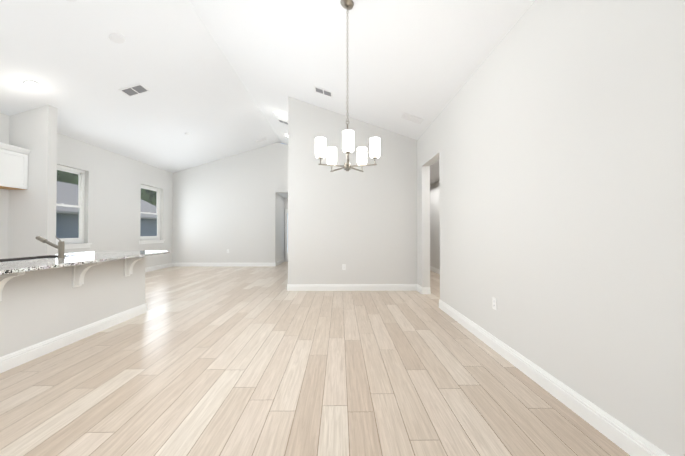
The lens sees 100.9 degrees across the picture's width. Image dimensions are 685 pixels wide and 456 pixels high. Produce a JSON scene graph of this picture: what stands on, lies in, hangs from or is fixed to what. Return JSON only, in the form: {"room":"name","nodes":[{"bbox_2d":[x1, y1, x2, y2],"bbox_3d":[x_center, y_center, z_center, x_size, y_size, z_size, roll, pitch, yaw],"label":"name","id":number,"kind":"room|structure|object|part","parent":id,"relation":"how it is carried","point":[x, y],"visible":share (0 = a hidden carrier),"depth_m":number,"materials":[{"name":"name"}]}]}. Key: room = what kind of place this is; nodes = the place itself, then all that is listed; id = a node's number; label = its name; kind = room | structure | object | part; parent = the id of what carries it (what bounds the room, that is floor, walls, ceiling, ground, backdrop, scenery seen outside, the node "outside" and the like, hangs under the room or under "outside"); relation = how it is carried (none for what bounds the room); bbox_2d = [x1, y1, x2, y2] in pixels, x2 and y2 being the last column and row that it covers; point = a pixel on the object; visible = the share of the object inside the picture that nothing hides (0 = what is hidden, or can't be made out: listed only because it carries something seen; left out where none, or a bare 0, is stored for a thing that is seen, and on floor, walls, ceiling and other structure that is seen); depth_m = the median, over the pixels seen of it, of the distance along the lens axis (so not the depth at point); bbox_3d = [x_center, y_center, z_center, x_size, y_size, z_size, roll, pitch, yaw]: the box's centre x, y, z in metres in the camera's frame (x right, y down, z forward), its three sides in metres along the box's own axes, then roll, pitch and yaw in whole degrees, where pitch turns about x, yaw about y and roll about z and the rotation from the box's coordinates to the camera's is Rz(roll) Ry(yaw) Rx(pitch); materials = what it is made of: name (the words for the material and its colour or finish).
{"room":"empty dining room","nodes":[
{"label":"empty dining room","id":0,"kind":"room"},
{"bbox_2d":[8,105,57,257],"bbox_3d":[-5.343,-0.446,4.875,0.660,3.374,0.150,0,-1,-1],"label":"wall","id":1,"kind":"structure","parent":0,"point":[31,212],"depth_m":4.81,"materials":[{"name":"white paint"}]},
{"bbox_2d":[0,113,172,267],"bbox_3d":[-5.736,-0.374,3.595,0.150,3.200,12.120,0,-1,-1],"label":"wall","id":2,"kind":"structure","parent":0,"point":[114,182],"depth_m":6.96,"materials":[{"name":"white paint"}]},
{"bbox_2d":[0,142,30,189],"bbox_3d":[-5.504,-0.991,4.573,0.327,0.671,0.455,0,-1,-1],"label":"upper cabinet","id":3,"kind":"object","parent":2,"relation":"attached to","point":[13,167],"depth_m":4.59,"materials":[{"name":"white wood"}]},
{"bbox_2d":[56,165,84,243],"bbox_3d":[-5.795,-0.473,5.821,0.064,1.610,1.000,0,-1,-1],"label":"window","id":4,"kind":"structure","parent":2,"relation":"in","point":[80,195],"depth_m":6.20,"materials":[{"name":"white"}]},
{"bbox_3d":[-5.798,-0.478,5.821,0.034,1.410,0.810,0,-1,-1],"label":"glass","id":5,"kind":"part","parent":4,"relation":"part of","materials":[{"name":"clear glass"}]},
{"bbox_2d":[56,243,91,249],"bbox_3d":[-5.707,0.382,5.812,0.120,0.100,1.120,0,-1,-1],"label":"window sill","id":6,"kind":"structure","parent":2,"relation":"attached to","point":[78,245],"depth_m":6.04,"materials":[{"name":"white"}]},
{"bbox_2d":[140,185,159,240],"bbox_3d":[-5.819,-0.442,8.476,0.064,1.610,1.000,0,-1,-1],"label":"window","id":7,"kind":"structure","parent":2,"relation":"in","point":[157,213],"depth_m":8.76,"materials":[{"name":"white"}]},
{"bbox_3d":[-5.822,-0.447,8.476,0.034,1.410,0.810,0,-1,-1],"label":"glass","id":8,"kind":"part","parent":7,"relation":"part of","materials":[{"name":"clear glass"}]},
{"bbox_2d":[139,240,164,243],"bbox_3d":[-5.731,0.412,8.467,0.120,0.100,1.120,0,-1,-1],"label":"window sill","id":9,"kind":"structure","parent":2,"relation":"attached to","point":[150,241],"depth_m":8.37,"materials":[{"name":"white"}]},
{"bbox_2d":[145,263,172,270],"bbox_3d":[-5.686,1.203,7.208,0.018,0.130,4.560,0,-1,-1],"label":"baseboard","id":10,"kind":"structure","parent":2,"relation":"attached to","point":[163,266],"depth_m":8.79,"materials":[{"name":"white wood"}]},
{"bbox_2d":[172,143,287,262],"bbox_3d":[-1.351,-0.803,9.626,9.030,4.197,0.150,0,-1,-1],"label":"wall","id":11,"kind":"structure","parent":0,"point":[221,206],"depth_m":9.53,"materials":[{"name":"white paint"}]},
{"bbox_2d":[173,263,276,266],"bbox_3d":[-3.967,1.229,9.495,3.438,0.130,0.018,0,-1,-1],"label":"baseboard","id":12,"kind":"structure","parent":11,"relation":"attached to","point":[174,264],"depth_m":9.49,"materials":[{"name":"white wood"}]},
{"bbox_2d":[0,0,534,184],"bbox_3d":[-1.297,-2.231,3.658,9.030,2.025,12.120,0,-1,-1],"label":"ceiling","id":13,"kind":"structure","parent":0,"point":[220,79],"depth_m":4.19,"materials":[{"name":"white paint"}]},
{"bbox_2d":[22,80,38,86],"bbox_3d":[-4.717,-2.188,4.276,0.163,0.064,0.170,0,-1,-1],"label":"recessed light","id":14,"kind":"object","parent":13,"relation":"in","point":[31,83],"visible":0.94,"depth_m":4.26,"materials":[{"name":"white plastic"}]},
{"bbox_2d":[109,33,124,43],"bbox_3d":[-3.154,-2.652,3.955,0.182,0.069,0.190,0,-1,-1],"label":"recessed light","id":15,"kind":"object","parent":13,"relation":"in","point":[118,38],"visible":0.98,"depth_m":3.94,"materials":[{"name":"white plastic"}]},
{"bbox_2d":[118,83,149,96],"bbox_3d":[-3.733,-2.474,5.078,0.388,0.126,0.260,0,-1,-1],"label":"ceiling vent","id":16,"kind":"object","parent":13,"relation":"in","point":[134,90],"visible":1,"depth_m":5.07,"materials":[{"name":"white metal"}]},
{"bbox_2d":[314,86,332,97],"bbox_3d":[-0.335,-2.395,4.968,0.327,0.122,0.200,0,-1,-1],"label":"ceiling vent","id":17,"kind":"object","parent":13,"relation":"in","point":[325,92],"visible":1,"depth_m":4.96,"materials":[{"name":"white metal"}]},
{"bbox_2d":[315,0,379,171],"bbox_3d":[0.051,-1.455,2.844,0.639,1.755,0.612,0,-1,-1],"label":"chandelier","id":18,"kind":"object","parent":13,"relation":"hanging from","point":[348,142],"visible":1,"depth_m":2.80,"materials":[{"name":"white glass"}]},
{"bbox_3d":[0.051,-0.785,2.836,0.639,0.180,0.612,0,-1,-1],"label":"lamp shade","id":19,"kind":"part","parent":18,"relation":"part of","materials":[{"name":"white glass"}]},
{"bbox_2d":[401,113,423,123],"bbox_3d":[1.196,-1.879,4.846,0.346,0.128,0.200,0,-1,-1],"label":"ceiling vent","id":20,"kind":"object","parent":13,"relation":"in","point":[412,118],"visible":0.96,"depth_m":4.84,"materials":[{"name":"white"}]},
{"bbox_2d":[276,193,284,261],"bbox_3d":[-2.349,0.006,10.473,0.150,2.600,1.580,0,-1,-1],"label":"wall","id":21,"kind":"structure","parent":0,"point":[281,204],"depth_m":10.36,"materials":[{"name":"white paint"}]},
{"bbox_2d":[277,193,287,197],"bbox_3d":[-1.794,-1.244,10.492,1.260,0.100,1.580,0,-1,-1],"label":"ceiling","id":22,"kind":"structure","parent":0,"point":[284,195],"depth_m":10.11,"materials":[{"name":"white paint"}]},
{"bbox_2d":[285,198,287,208],"bbox_3d":[-1.801,0.014,11.193,0.900,2.600,0.150,0,-1,-1],"label":"wall","id":23,"kind":"structure","parent":0,"point":[286,199],"depth_m":11.13,"materials":[{"name":"white paint"}]},
{"bbox_2d":[285,209,287,261],"bbox_3d":[-1.800,0.288,11.077,0.900,2.050,0.045,0,-1,-1],"label":"entry door","id":24,"kind":"structure","parent":23,"relation":"in","point":[286,253],"depth_m":11.05,"materials":[{"name":"white"}]},
{"bbox_2d":[0,262,629,455],"bbox_3d":[-1.312,1.296,5.332,9.030,0.100,15.550,0,-1,-1],"label":"floor","id":25,"kind":"structure","parent":0,"point":[227,361],"depth_m":2.17,"materials":[{"name":"brown wood"}]},
{"bbox_2d":[0,256,139,367],"bbox_3d":[-3.298,0.780,2.161,0.620,0.860,3.935,0,-1,-1],"label":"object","id":26,"kind":"object","parent":25,"relation":"on","point":[54,302],"depth_m":2.88,"materials":[{"name":"white paint"}]},
{"bbox_2d":[0,252,163,275],"bbox_3d":[-3.099,0.336,2.239,1.108,0.030,4.136,0,-1,-1],"label":"countertop","id":27,"kind":"structure","parent":26,"relation":"on","point":[61,260],"depth_m":2.95,"materials":[{"name":"grey stone"}]},
{"bbox_2d":[0,255,79,261],"bbox_3d":[-3.397,0.449,3.082,0.412,0.236,0.782,0,-1,-1],"label":"sink","id":28,"kind":"object","parent":27,"relation":"in","point":[45,256],"depth_m":3.25,"materials":[{"name":"grey metal"}]},
{"bbox_2d":[35,236,64,257],"bbox_3d":[-3.213,0.208,3.112,0.276,0.246,0.084,0,-1,-1],"label":"faucet","id":29,"kind":"object","parent":27,"relation":"on","point":[61,244],"depth_m":3.10,"materials":[{"name":"silver metal"}]},
{"bbox_2d":[288,96,416,283],"bbox_3d":[0.279,-0.712,5.740,2.740,3.926,0.150,0,-1,-1],"label":"wall","id":30,"kind":"structure","parent":0,"point":[362,226],"depth_m":5.66,"materials":[{"name":"white paint"}]},
{"bbox_2d":[287,284,416,290],"bbox_3d":[0.196,1.185,5.633,2.608,0.130,0.018,0,-1,-1],"label":"baseboard","id":31,"kind":"structure","parent":30,"relation":"attached to","point":[290,287],"depth_m":5.63,"materials":[{"name":"white wood"}]},
{"bbox_2d":[430,181,439,268],"bbox_3d":[2.769,-0.034,6.295,0.150,2.584,6.570,0,-1,-1],"label":"wall","id":32,"kind":"structure","parent":0,"point":[434,228],"depth_m":8.11,"materials":[{"name":"white paint"}]},
{"bbox_2d":[430,267,439,273],"bbox_3d":[2.684,1.193,6.355,0.018,0.130,6.420,0,-1,-1],"label":"baseboard","id":33,"kind":"structure","parent":32,"relation":"attached to","point":[433,269],"depth_m":8.09,"materials":[{"name":"white wood"}]},
{"bbox_2d":[417,0,684,455],"bbox_3d":[1.611,-0.330,1.712,0.150,3.070,8.220,0,-1,-1],"label":"wall","id":34,"kind":"structure","parent":0,"point":[551,138],"depth_m":1.83,"materials":[{"name":"white paint"}]},
{"bbox_2d":[417,284,424,293],"bbox_3d":[1.493,1.183,5.465,0.018,0.130,0.318,0,-1,-1],"label":"baseboard","id":35,"kind":"structure","parent":34,"relation":"attached to","point":[421,290],"depth_m":5.38,"materials":[{"name":"white wood"}]},
{"bbox_2d":[492,297,496,309],"bbox_3d":[1.521,0.758,2.829,0.008,0.114,0.070,0,-1,-1],"label":"outlet","id":36,"kind":"object","parent":34,"relation":"attached to","point":[494,303],"visible":1,"depth_m":2.82,"materials":[{"name":"white plastic"}]},
{"bbox_2d":[439,299,669,455],"bbox_3d":[1.533,1.132,1.069,0.018,0.130,6.668,0,-1,-1],"label":"baseboard","id":37,"kind":"structure","parent":34,"relation":"attached to","point":[626,439],"depth_m":1.89,"materials":[{"name":"white wood"}]},
{"label":"outside","id":38,"kind":"structure","parent":0,"visible":0},
{"bbox_3d":[-12.485,2.180,12.595,13.160,0.100,42.000,0,-1,-1],"label":"grass","id":39,"kind":"structure","parent":38,"visible":0},
{"bbox_2d":[56,213,156,237],"bbox_3d":[-12.732,0.730,9.109,4.600,2.720,17.000,0,-1,-1],"label":"siding","id":40,"kind":"object","parent":39,"relation":"on","point":[148,222],"depth_m":10.94,"materials":[{"name":"grey"}]},
{"bbox_2d":[56,181,156,219],"bbox_3d":[-13.432,-1.405,9.127,6.800,1.710,17.800,0,-1,-1],"label":"roof","id":41,"kind":"structure","parent":40,"relation":"on","point":[62,192],"depth_m":12.43,"materials":[{"name":"grey"}]},
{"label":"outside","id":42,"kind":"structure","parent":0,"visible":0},
{"bbox_2d":[57,170,155,205],"bbox_3d":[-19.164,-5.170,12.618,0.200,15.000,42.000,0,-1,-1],"label":"tree","id":43,"kind":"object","parent":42,"point":[61,177],"depth_m":20.33,"materials":[{"name":"green plant"}]}
]}

